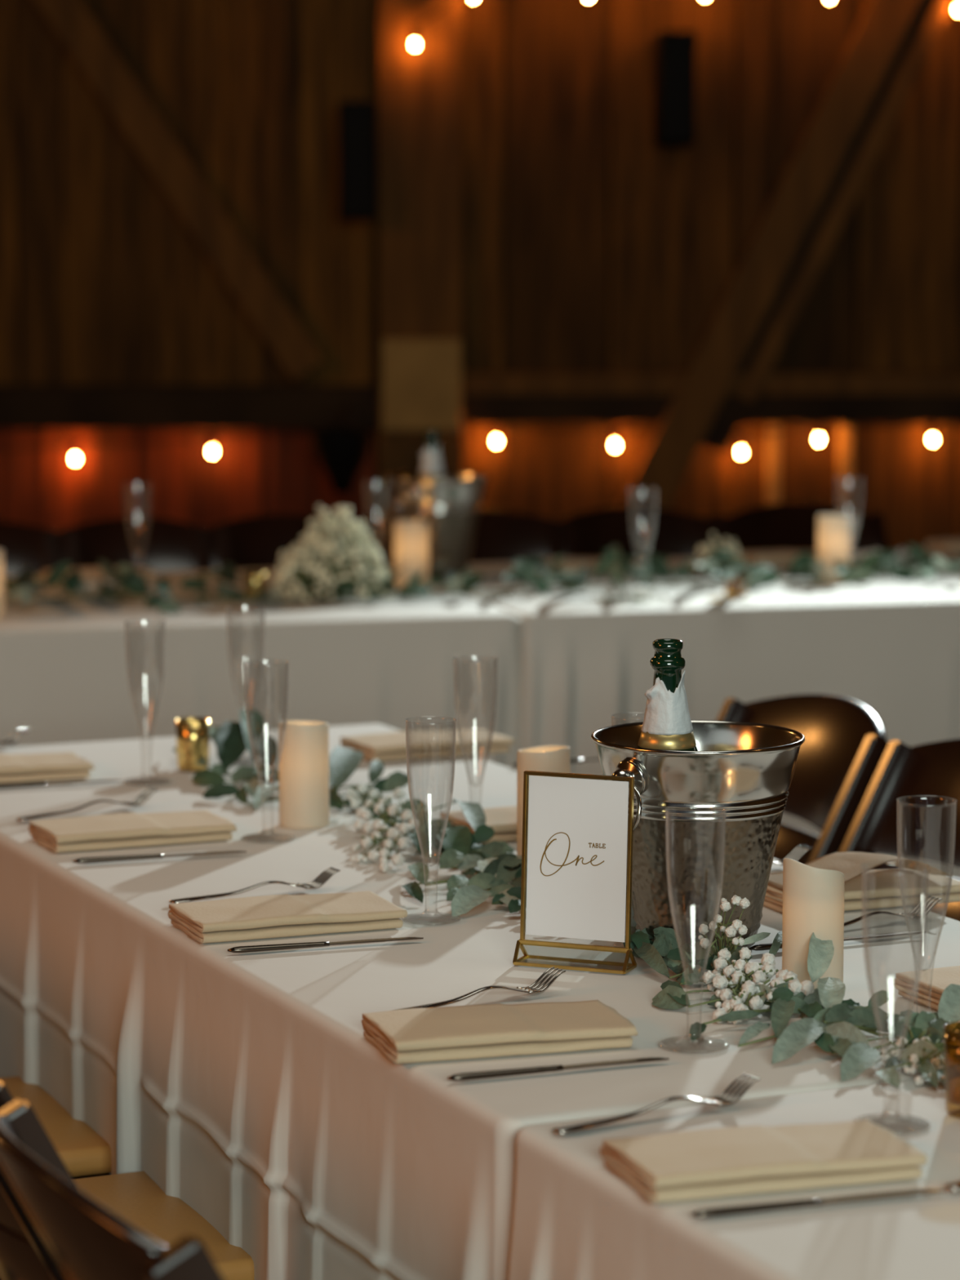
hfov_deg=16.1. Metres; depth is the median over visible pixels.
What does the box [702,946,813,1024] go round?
sprig
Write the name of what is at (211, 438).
socket
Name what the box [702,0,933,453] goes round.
trim
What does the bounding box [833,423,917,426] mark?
festoon lights
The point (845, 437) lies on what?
trim
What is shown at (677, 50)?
grille
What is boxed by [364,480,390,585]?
champagne flute
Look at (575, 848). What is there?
table sign
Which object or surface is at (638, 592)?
sprig
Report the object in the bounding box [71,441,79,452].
socket
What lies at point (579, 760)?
knife
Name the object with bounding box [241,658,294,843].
champagne flute
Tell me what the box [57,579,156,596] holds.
sprig
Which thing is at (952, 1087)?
votive holder
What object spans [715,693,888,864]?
folding chair
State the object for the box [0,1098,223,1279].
folding chair
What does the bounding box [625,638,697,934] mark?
champagne bottle
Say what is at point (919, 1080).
sprig
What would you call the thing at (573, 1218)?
tablecloth
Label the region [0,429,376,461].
festoon lights
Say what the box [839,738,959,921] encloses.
folding chair
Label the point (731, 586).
votive holder
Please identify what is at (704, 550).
sprig
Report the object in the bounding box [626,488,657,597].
champagne flute
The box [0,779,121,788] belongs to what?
knife
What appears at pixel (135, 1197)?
seat cushion
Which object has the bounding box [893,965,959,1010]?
napkin
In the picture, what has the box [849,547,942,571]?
sprig
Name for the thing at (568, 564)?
napkin
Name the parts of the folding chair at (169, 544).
leg, leg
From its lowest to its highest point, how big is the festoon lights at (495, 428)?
0.052 m
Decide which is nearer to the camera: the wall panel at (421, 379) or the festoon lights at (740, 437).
the wall panel at (421, 379)
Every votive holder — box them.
[175,716,209,771]
[243,570,266,599]
[724,568,748,596]
[943,1021,959,1118]
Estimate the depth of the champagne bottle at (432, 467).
7.05 m
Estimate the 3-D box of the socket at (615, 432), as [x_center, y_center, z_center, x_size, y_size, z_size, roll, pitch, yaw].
[0.413,-0.630,10.379,0.025,0.030,0.025,0,7,0]
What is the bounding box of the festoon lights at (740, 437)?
[733,423,822,454]
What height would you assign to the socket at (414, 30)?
0.030 m
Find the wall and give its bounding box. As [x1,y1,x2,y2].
[0,0,959,551]
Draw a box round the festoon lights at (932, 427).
[928,423,937,433]
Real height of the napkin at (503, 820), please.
0.024 m
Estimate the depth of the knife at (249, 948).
3.42 m
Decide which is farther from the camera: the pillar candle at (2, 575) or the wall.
the wall
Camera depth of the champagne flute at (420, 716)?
3.56 m
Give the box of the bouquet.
[269,504,392,601]
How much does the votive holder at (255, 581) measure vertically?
0.054 m
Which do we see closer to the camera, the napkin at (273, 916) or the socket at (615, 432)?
the napkin at (273, 916)
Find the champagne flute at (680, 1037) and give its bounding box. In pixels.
[658,804,728,1053]
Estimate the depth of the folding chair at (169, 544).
7.63 m
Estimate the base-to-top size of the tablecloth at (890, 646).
0.746 m
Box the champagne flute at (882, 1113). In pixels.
[852,860,930,1133]
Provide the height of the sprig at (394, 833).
0.042 m
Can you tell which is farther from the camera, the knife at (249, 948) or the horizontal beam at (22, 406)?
the horizontal beam at (22, 406)
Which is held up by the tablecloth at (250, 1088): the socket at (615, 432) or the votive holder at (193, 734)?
the votive holder at (193, 734)
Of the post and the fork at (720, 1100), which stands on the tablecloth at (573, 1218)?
the fork at (720, 1100)
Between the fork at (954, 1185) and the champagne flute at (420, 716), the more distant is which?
the champagne flute at (420, 716)
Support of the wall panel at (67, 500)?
attached to the wall
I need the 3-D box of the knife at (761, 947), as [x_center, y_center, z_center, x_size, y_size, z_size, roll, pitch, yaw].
[0.363,0.304,3.455,0.204,0.006,0.012,-3,8,-25]
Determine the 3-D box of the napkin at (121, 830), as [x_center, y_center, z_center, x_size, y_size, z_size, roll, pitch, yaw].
[-0.413,0.225,4.047,0.227,0.024,0.120,-3,7,-23]
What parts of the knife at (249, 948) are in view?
handle, blade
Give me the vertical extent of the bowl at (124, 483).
0.207 m
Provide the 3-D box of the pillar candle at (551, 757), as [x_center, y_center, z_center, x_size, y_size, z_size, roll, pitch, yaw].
[0.072,0.190,3.846,0.060,0.142,0.060,-5,8,-36]
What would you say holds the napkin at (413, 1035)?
on the tablecloth at (250, 1088)
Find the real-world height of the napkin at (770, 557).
0.024 m
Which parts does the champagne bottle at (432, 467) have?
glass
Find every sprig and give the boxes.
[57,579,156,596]
[346,782,419,872]
[593,583,670,605]
[688,532,743,570]
[697,894,750,958]
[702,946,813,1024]
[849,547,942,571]
[870,1025,954,1085]
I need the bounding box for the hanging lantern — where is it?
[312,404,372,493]
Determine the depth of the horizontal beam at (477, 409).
10.35 m
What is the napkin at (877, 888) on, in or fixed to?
on the tablecloth at (250, 1088)
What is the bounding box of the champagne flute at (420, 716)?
[400,715,461,924]
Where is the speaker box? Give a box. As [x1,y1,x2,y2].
[653,31,696,146]
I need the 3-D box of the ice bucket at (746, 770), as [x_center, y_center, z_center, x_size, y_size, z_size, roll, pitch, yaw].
[0.214,0.202,3.433,0.227,0.215,0.215,-2,7,-18]
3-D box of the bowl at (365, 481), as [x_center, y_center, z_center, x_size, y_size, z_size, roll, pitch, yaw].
[-0.211,-0.223,6.962,0.054,0.207,0.054,2,7,15]
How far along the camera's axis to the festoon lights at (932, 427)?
10.37 m
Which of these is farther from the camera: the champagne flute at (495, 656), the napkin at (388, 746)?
the napkin at (388, 746)
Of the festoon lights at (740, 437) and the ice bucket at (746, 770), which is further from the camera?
the festoon lights at (740, 437)
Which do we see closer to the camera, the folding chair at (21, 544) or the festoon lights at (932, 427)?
the folding chair at (21, 544)
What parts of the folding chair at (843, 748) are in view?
leg, rail, leg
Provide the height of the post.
4.600 m
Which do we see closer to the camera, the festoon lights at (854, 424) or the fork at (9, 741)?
the fork at (9, 741)
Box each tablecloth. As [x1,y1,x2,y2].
[0,565,522,770]
[0,723,959,1279]
[440,551,959,879]
[506,1079,959,1279]
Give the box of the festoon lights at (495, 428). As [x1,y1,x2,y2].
[490,423,655,441]
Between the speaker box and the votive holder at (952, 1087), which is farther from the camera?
the speaker box
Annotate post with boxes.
[377,0,462,566]
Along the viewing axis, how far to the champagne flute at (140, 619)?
4.45 m
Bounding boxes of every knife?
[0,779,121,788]
[72,850,246,863]
[227,937,423,952]
[447,1057,669,1080]
[511,758,599,766]
[690,1188,944,1217]
[749,931,924,951]
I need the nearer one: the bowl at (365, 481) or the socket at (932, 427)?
the bowl at (365, 481)
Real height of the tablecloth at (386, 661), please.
0.746 m
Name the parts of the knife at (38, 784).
handle, blade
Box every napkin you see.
[0,751,94,783]
[28,809,236,853]
[41,567,157,582]
[168,890,407,943]
[340,728,514,761]
[361,1000,638,1064]
[440,805,516,844]
[515,557,606,573]
[600,1119,927,1203]
[736,549,817,565]
[763,851,959,913]
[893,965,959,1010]
[924,537,959,552]
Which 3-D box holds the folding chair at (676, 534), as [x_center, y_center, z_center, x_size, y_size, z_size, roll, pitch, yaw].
[0.405,0.125,7.792,0.414,0.827,0.492,-2,7,-15]
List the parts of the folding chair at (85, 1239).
leg, rail, leg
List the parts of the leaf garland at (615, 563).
stem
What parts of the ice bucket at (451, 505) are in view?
ring handle, knob, handle mount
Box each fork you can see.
[0,728,29,745]
[16,786,159,820]
[168,866,340,903]
[391,966,565,1010]
[551,1073,759,1133]
[772,844,813,865]
[844,895,942,926]
[943,1181,959,1190]
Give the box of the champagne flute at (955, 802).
[889,795,956,1033]
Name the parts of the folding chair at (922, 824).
leg, rail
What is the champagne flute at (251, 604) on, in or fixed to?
on the tablecloth at (250, 1088)
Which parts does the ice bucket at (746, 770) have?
knob, handle mount, ring handle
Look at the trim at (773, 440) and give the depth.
10.41 m
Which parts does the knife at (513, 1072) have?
handle, blade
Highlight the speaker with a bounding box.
[338,100,377,219]
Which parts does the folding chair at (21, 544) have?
leg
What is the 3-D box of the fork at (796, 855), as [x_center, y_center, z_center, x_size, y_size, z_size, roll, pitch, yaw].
[0.288,0.251,3.835,0.200,0.020,0.025,-4,8,-30]
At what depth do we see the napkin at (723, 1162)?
2.58 m
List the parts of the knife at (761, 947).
handle, blade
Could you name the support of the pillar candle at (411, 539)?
on the tablecloth at (386, 661)
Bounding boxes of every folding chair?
[0,521,79,576]
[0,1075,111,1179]
[0,1080,64,1279]
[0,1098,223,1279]
[41,517,230,572]
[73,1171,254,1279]
[193,514,376,570]
[470,509,578,563]
[546,506,722,559]
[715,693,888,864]
[718,502,888,554]
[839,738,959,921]
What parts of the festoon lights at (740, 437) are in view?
cord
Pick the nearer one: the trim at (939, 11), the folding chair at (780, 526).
the folding chair at (780, 526)
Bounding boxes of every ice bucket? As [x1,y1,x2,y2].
[386,471,489,580]
[591,720,804,948]
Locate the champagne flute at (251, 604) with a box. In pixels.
[226,604,265,764]
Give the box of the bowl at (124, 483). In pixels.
[124,483,151,559]
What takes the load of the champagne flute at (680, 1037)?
on the tablecloth at (250, 1088)
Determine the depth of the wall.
10.40 m
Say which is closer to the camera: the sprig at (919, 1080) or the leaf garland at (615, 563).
the sprig at (919, 1080)
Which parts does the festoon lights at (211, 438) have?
cord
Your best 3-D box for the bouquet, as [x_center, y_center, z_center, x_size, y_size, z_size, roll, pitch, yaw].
[-0.290,-0.172,6.658,0.242,0.187,0.197,0,7,0]
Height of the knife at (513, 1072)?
0.006 m
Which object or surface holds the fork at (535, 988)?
on the tablecloth at (250, 1088)
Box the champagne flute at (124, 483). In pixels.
[124,483,154,588]
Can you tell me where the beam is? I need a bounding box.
[34,0,324,380]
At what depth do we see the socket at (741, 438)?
10.37 m
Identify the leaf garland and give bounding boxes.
[4,543,959,613]
[172,707,959,1088]
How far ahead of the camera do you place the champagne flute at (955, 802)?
3.05 m
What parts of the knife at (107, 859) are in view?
handle, blade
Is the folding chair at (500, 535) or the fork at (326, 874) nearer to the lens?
the fork at (326, 874)
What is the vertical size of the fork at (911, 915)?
0.020 m
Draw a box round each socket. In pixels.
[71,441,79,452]
[208,435,216,444]
[410,26,418,37]
[492,424,500,434]
[611,428,619,438]
[737,435,745,445]
[814,423,822,432]
[928,423,937,432]
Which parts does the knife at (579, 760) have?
blade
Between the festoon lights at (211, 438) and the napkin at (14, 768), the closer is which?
the napkin at (14, 768)
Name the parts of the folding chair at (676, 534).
leg, leg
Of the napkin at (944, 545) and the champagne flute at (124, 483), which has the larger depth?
the napkin at (944, 545)
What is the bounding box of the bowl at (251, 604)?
[226,604,265,711]
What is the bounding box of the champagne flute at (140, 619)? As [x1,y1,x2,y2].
[123,618,170,785]
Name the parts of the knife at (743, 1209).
handle, blade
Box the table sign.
[512,770,636,973]
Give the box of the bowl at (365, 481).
[364,480,390,544]
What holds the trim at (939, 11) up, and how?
attached to the wall
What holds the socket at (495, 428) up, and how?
attached to the festoon lights at (495, 428)
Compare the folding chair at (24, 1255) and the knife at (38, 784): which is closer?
the folding chair at (24, 1255)
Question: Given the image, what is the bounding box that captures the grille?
[662,35,693,140]
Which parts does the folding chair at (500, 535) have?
leg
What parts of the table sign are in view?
frame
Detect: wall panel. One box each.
[0,429,373,531]
[382,339,461,430]
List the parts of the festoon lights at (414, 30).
cord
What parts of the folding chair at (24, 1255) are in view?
rail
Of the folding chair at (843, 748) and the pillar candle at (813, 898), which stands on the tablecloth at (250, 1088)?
the pillar candle at (813, 898)
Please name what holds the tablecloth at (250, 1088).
on the floor
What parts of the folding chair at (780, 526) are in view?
leg, leg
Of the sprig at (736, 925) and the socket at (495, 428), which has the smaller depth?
the sprig at (736, 925)
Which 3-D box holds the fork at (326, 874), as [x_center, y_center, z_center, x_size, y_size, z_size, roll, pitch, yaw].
[-0.245,0.267,3.699,0.200,0.020,0.025,-4,8,-29]
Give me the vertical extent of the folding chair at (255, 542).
0.827 m
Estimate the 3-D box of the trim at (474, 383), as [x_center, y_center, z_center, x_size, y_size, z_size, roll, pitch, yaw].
[2.899,-0.785,10.390,5.902,0.065,0.140,0,7,0]
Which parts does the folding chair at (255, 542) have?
leg, leg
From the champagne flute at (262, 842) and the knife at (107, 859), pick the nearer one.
the knife at (107, 859)
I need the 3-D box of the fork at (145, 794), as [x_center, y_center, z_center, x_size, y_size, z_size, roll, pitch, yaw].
[-0.488,0.204,4.225,0.200,0.020,0.025,-5,9,-38]
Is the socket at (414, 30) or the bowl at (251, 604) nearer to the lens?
the bowl at (251, 604)
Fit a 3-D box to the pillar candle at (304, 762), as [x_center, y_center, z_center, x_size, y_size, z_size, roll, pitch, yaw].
[-0.214,0.162,4.144,0.061,0.128,0.061,-4,8,-28]
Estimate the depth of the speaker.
10.00 m
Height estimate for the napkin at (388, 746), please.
0.024 m
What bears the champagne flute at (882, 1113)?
on the tablecloth at (573, 1218)
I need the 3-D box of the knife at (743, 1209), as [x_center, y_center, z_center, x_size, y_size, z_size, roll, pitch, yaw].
[0.251,0.417,2.522,0.204,0.006,0.012,-2,7,-19]
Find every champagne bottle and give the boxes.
[418,428,445,479]
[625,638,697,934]
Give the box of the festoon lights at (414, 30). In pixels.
[409,0,959,47]
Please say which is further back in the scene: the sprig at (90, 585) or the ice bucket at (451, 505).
the ice bucket at (451, 505)
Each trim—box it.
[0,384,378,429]
[462,371,959,395]
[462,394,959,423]
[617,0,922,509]
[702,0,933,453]
[737,0,954,403]
[765,423,781,504]
[836,424,853,509]
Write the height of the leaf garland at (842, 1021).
0.070 m
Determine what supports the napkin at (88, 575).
on the tablecloth at (386, 661)
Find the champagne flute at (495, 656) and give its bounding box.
[453,656,497,804]
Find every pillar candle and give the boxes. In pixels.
[0,549,4,617]
[278,720,328,828]
[393,520,429,586]
[516,744,570,867]
[782,857,844,989]
[817,514,850,582]
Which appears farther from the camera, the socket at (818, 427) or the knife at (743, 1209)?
the socket at (818, 427)
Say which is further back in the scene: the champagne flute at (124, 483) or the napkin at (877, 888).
the champagne flute at (124, 483)
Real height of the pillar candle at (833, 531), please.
0.138 m

